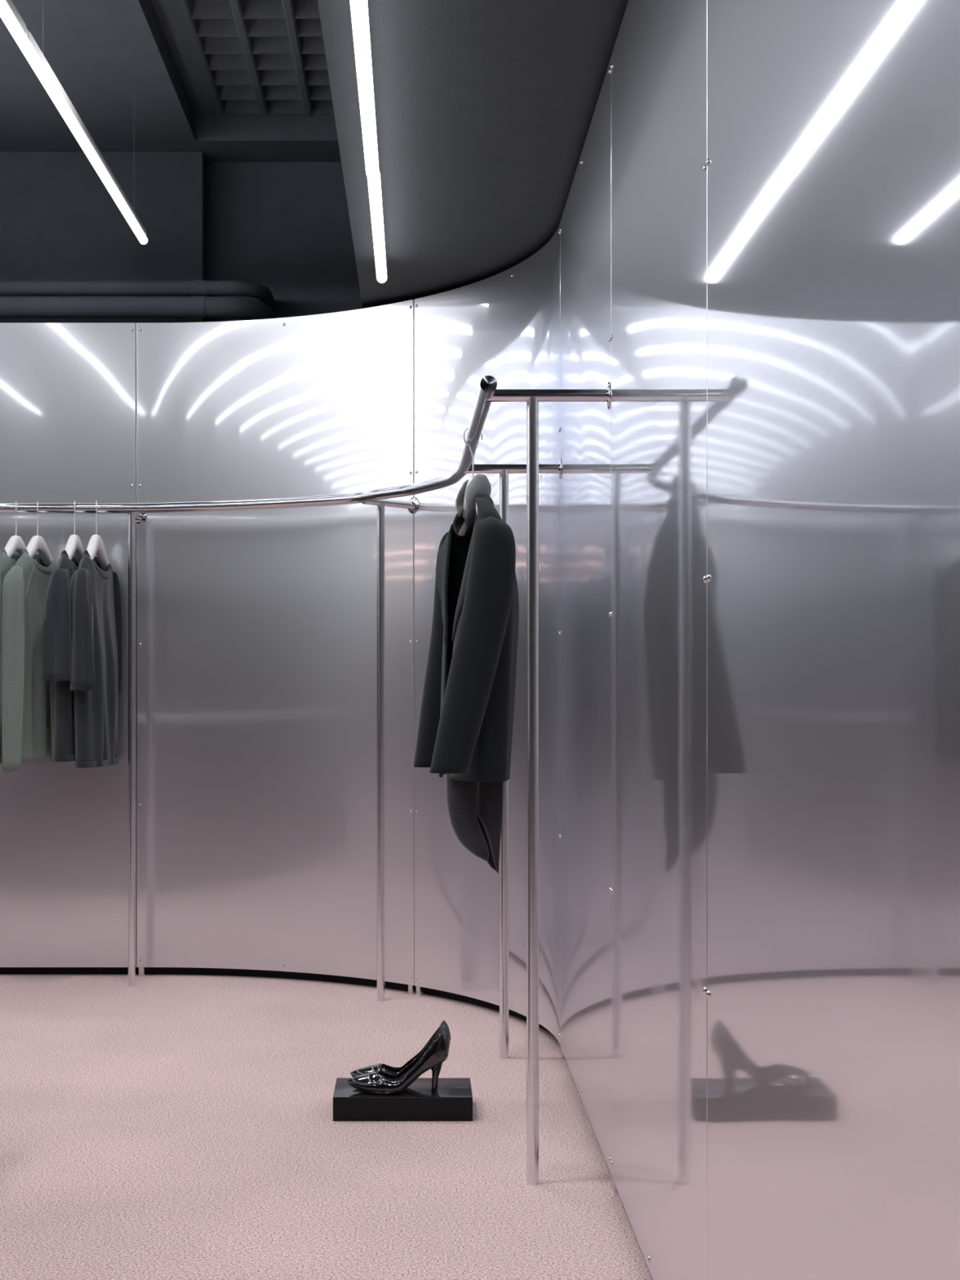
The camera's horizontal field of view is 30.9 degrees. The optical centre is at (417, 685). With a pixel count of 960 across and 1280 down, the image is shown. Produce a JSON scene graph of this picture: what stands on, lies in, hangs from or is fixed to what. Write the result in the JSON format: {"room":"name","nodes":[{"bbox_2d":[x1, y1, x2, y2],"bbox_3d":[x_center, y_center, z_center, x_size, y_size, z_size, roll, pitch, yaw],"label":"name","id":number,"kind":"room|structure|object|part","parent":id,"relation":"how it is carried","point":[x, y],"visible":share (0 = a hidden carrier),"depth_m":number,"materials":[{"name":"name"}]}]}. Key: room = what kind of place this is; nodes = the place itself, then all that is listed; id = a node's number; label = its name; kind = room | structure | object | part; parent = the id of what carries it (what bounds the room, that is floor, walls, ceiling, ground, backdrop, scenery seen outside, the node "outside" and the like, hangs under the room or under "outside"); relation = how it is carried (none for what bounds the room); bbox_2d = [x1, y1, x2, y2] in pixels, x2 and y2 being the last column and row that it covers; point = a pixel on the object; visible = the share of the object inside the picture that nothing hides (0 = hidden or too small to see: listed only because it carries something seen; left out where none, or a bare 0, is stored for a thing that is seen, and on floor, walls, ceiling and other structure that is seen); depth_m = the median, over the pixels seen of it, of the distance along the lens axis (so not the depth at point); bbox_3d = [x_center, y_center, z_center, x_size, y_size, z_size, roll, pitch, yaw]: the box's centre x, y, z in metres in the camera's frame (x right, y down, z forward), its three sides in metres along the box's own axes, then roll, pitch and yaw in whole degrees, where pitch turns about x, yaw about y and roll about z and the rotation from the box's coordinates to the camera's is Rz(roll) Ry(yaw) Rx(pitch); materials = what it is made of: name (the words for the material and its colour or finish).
{"room":"clothing store","nodes":[
{"label":"clothing store","id":0,"kind":"room"},
{"bbox_2d":[0,0,341,162],"bbox_3d":[-11.190,-2.317,0.560,23.620,0.400,13.120,0,0,0],"label":"ceiling","id":1,"kind":"structure","parent":0,"point":[226,81],"depth_m":6.22,"materials":[{"name":"paint"}]},
{"bbox_2d":[0,0,29,48],"bbox_3d":[-1.006,-1.872,3.465,0.032,0.489,1.960,0,0,0],"label":"tube light","id":2,"kind":"object","parent":1,"relation":"hanging from","point":[9,14],"visible":1,"depth_m":4.31,"materials":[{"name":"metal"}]},
{"bbox_2d":[20,0,147,244],"bbox_3d":[-1.010,-1.872,5.430,0.032,0.489,1.960,0,0,0],"label":"tube light","id":3,"kind":"object","parent":1,"relation":"hanging from","point":[33,55],"visible":0.88,"depth_m":5.16,"materials":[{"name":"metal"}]},
{"bbox_2d":[350,0,378,179],"bbox_3d":[-0.105,-1.233,3.128,0.033,0.072,1.960,0,0,0],"label":"tube light","id":4,"kind":"object","parent":1,"relation":"hanging from","point":[359,8],"visible":1,"depth_m":3.45,"materials":[{"name":"white plastic"}]},
{"bbox_2d":[367,171,386,283],"bbox_3d":[-0.106,-1.233,4.639,0.032,0.072,1.055,0,0,0],"label":"tube light","id":5,"kind":"object","parent":1,"relation":"hanging from","point":[374,185],"visible":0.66,"depth_m":4.54,"materials":[{"name":"white plastic"}]},
{"bbox_2d":[0,151,362,323],"bbox_3d":[-11.190,-0.558,7.000,23.620,3.117,0.239,0,0,0],"label":"wall","id":6,"kind":"structure","parent":0,"point":[283,228],"depth_m":6.88,"materials":[{"name":"paint"}]},
{"bbox_2d":[0,280,275,311],"bbox_3d":[-1.886,-1.535,6.845,2.628,0.059,0.348,0,0,0],"label":"pipe","id":7,"kind":"object","parent":6,"relation":"attached to","point":[196,287],"visible":0.98,"depth_m":6.68,"materials":[{"name":"metal"}]},
{"bbox_2d":[0,296,276,319],"bbox_3d":[-1.880,-1.452,6.819,2.640,0.084,0.401,0,0,0],"label":"pipe","id":8,"kind":"object","parent":6,"relation":"attached to","point":[195,307],"visible":0.84,"depth_m":6.63,"materials":[{"name":"metal"}]},
{"bbox_2d":[0,223,561,1056],"bbox_3d":[-4.918,-0.125,5.925,10.945,2.250,1.203,0,0,7],"label":"wall","id":9,"kind":"structure","parent":0,"point":[256,629],"depth_m":5.90,"materials":[{"name":"metal"}]},
{"bbox_3d":[-1.495,-0.140,5.982,1.048,2.220,0.004,0,0,0],"label":"panel","id":10,"kind":"part","parent":9,"relation":"part of","materials":[{"name":"metal"}]},
{"bbox_3d":[-0.472,-0.140,5.849,1.025,2.220,0.107,0,0,21],"label":"panel","id":11,"kind":"part","parent":9,"relation":"part of","materials":[{"name":"metal"}]},
{"bbox_3d":[0.235,-0.140,5.169,0.106,2.220,1.018,0,0,-23],"label":"panel","id":12,"kind":"part","parent":9,"relation":"part of","materials":[{"name":"metal"}]},
{"bbox_2d":[0,974,653,1279],"bbox_3d":[-11.190,1.030,0.560,23.620,0.060,13.120,0,0,0],"label":"floor","id":13,"kind":"structure","parent":0,"point":[162,1126],"depth_m":3.78,"materials":[{"name":"carpet"}]},
{"bbox_2d":[0,375,610,1185],"bbox_3d":[-1.078,0.195,5.268,4.440,1.610,1.773,0,0,34],"label":"rail","id":14,"kind":"object","parent":13,"relation":"on","point":[487,393],"visible":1,"depth_m":4.66,"materials":[{"name":"metal"}]},
{"bbox_2d":[4,501,26,557],"bbox_3d":[-1.336,-0.479,5.775,0.032,0.269,0.350,0,0,13],"label":"hanger","id":15,"kind":"object","parent":14,"relation":"hanging from","point":[15,543],"visible":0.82,"depth_m":5.75,"materials":[{"name":"white paint"}]},
{"bbox_2d":[0,548,19,763],"bbox_3d":[-1.338,-0.086,5.759,0.124,0.728,0.418,0,0,13],"label":"sweater","id":16,"kind":"object","parent":15,"relation":"hanging from","point":[6,562],"visible":0.12,"depth_m":5.63,"materials":[{"name":"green fabric"}]},
{"bbox_2d":[26,501,53,567],"bbox_3d":[-1.265,-0.479,5.775,0.032,0.269,0.350,0,0,13],"label":"hanger","id":17,"kind":"object","parent":14,"relation":"hanging from","point":[37,543],"visible":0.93,"depth_m":5.77,"materials":[{"name":"white paint"}]},
{"bbox_2d":[1,548,57,772],"bbox_3d":[-1.268,-0.086,5.759,0.121,0.728,0.417,0,0,13],"label":"sweater","id":18,"kind":"object","parent":17,"relation":"hanging from","point":[26,728],"visible":0.67,"depth_m":5.62,"materials":[{"name":"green fabric"}]},
{"bbox_2d":[64,500,84,565],"bbox_3d":[-1.141,-0.483,5.775,0.032,0.266,0.344,0,0,5],"label":"hanger","id":19,"kind":"object","parent":14,"relation":"hanging from","point":[74,547],"visible":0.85,"depth_m":5.75,"materials":[{"name":"white paint"}]},
{"bbox_2d":[42,550,78,761],"bbox_3d":[-1.143,-0.099,5.761,0.120,0.688,0.413,0,0,5],"label":"shirt","id":20,"kind":"object","parent":19,"relation":"hanging from","point":[56,646],"visible":0.56,"depth_m":5.58,"materials":[{"name":"grey fabric"}]},
{"bbox_2d":[86,500,109,571],"bbox_3d":[-1.069,-0.483,5.775,0.032,0.266,0.344,0,0,6],"label":"hanger","id":21,"kind":"object","parent":14,"relation":"hanging from","point":[95,545],"visible":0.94,"depth_m":5.77,"materials":[{"name":"white paint"}]},
{"bbox_2d":[69,550,121,768],"bbox_3d":[-1.070,-0.089,5.758,0.118,0.708,0.419,0,0,6],"label":"shirt","id":22,"kind":"object","parent":21,"relation":"hanging from","point":[95,682],"visible":1,"depth_m":5.66,"materials":[{"name":"grey fabric"}]},
{"bbox_3d":[-0.953,0.210,5.785,0.025,1.580,0.025,0,0,0],"label":"post","id":23,"kind":"part","parent":14,"relation":"part of","materials":[{"name":"metal"}]},
{"bbox_3d":[-0.117,0.210,5.507,0.025,1.580,0.025,0,0,0],"label":"post","id":24,"kind":"part","parent":14,"relation":"part of","materials":[{"name":"metal"}]},
{"bbox_2d":[413,473,519,782],"bbox_3d":[0.111,-0.139,4.108,0.239,0.713,0.480,0,0,-10],"label":"jacket","id":25,"kind":"object","parent":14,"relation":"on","point":[466,722],"visible":0.99,"depth_m":3.94,"materials":[{"name":"black fabric"}]},
{"bbox_2d":[445,773,503,873],"bbox_3d":[0.135,0.263,4.059,0.138,0.347,0.070,0,0,19],"label":"skirt","id":26,"kind":"object","parent":25,"relation":"hanging from","point":[475,809],"visible":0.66,"depth_m":4.03,"materials":[{"name":"grey fabric"}]},
{"bbox_3d":[0.115,0.248,4.045,0.110,0.317,0.030,0,0,19],"label":"leg","id":27,"kind":"part","parent":26,"relation":"part of","materials":[{"name":"grey fabric"}]},
{"bbox_3d":[0.169,0.263,4.044,0.064,0.347,0.026,0,0,19],"label":"leg","id":28,"kind":"part","parent":26,"relation":"part of","materials":[{"name":"grey fabric"}]},
{"bbox_2d":[457,426,482,536],"bbox_3d":[0.131,-0.491,4.115,0.050,0.250,0.270,0,0,-10],"label":"hanger","id":29,"kind":"object","parent":14,"relation":"hanging from","point":[463,530],"visible":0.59,"depth_m":4.15,"materials":[{"name":"white paint"}]},
{"bbox_3d":[0.232,0.210,4.666,0.025,1.580,0.025,0,0,0],"label":"post","id":30,"kind":"part","parent":14,"relation":"part of","materials":[{"name":"metal"}]},
{"bbox_3d":[0.231,0.210,3.488,0.025,1.580,0.025,0,0,0],"label":"post","id":31,"kind":"part","parent":14,"relation":"part of","materials":[{"name":"metal"}]},
{"bbox_2d":[333,1078,472,1120],"bbox_3d":[-0.035,0.972,4.082,0.321,0.056,0.194,0,0,0],"label":"block","id":32,"kind":"object","parent":13,"relation":"on","point":[452,1100],"visible":0.95,"depth_m":3.98,"materials":[{"name":"black stone"}]},
{"bbox_2d":[347,1025,449,1094],"bbox_3d":[-0.044,0.866,4.033,0.239,0.156,0.080,0,0,0],"label":"shoe","id":33,"kind":"object","parent":32,"relation":"on","point":[433,1057],"visible":1,"depth_m":4.01,"materials":[{"name":"black leather"}]},
{"bbox_2d":[350,1019,450,1086],"bbox_3d":[-0.041,0.866,4.104,0.239,0.156,0.080,0,0,5],"label":"shoe","id":34,"kind":"object","parent":32,"relation":"on","point":[380,1067],"visible":0.37,"depth_m":4.10,"materials":[{"name":"black leather"}]},
{"bbox_2d":[559,0,959,1279],"bbox_3d":[0.412,-0.125,-0.520,0.063,2.250,10.400,0,0,0],"label":"wall","id":35,"kind":"structure","parent":0,"point":[759,229],"depth_m":1.86,"materials":[{"name":"metal"}]},
{"bbox_2d":[317,0,628,308],"bbox_3d":[0.217,-1.692,0.510,0.806,0.845,13.020,0,0,0],"label":"ceiling","id":36,"kind":"structure","parent":35,"relation":"attached to","point":[484,109],"depth_m":3.92,"materials":[{"name":"paint"}]},
{"bbox_3d":[0.386,-0.140,4.064,0.004,2.220,1.230,0,0,0],"label":"panel","id":37,"kind":"part","parent":35,"relation":"part of","materials":[{"name":"metal"}]},
{"bbox_3d":[0.386,-0.140,2.876,0.004,2.220,1.142,0,0,0],"label":"panel","id":38,"kind":"part","parent":35,"relation":"part of","materials":[{"name":"metal"}]},
{"bbox_3d":[0.386,-0.140,1.732,0.004,2.220,1.142,0,0,0],"label":"panel","id":39,"kind":"part","parent":35,"relation":"part of","materials":[{"name":"metal"}]}
]}

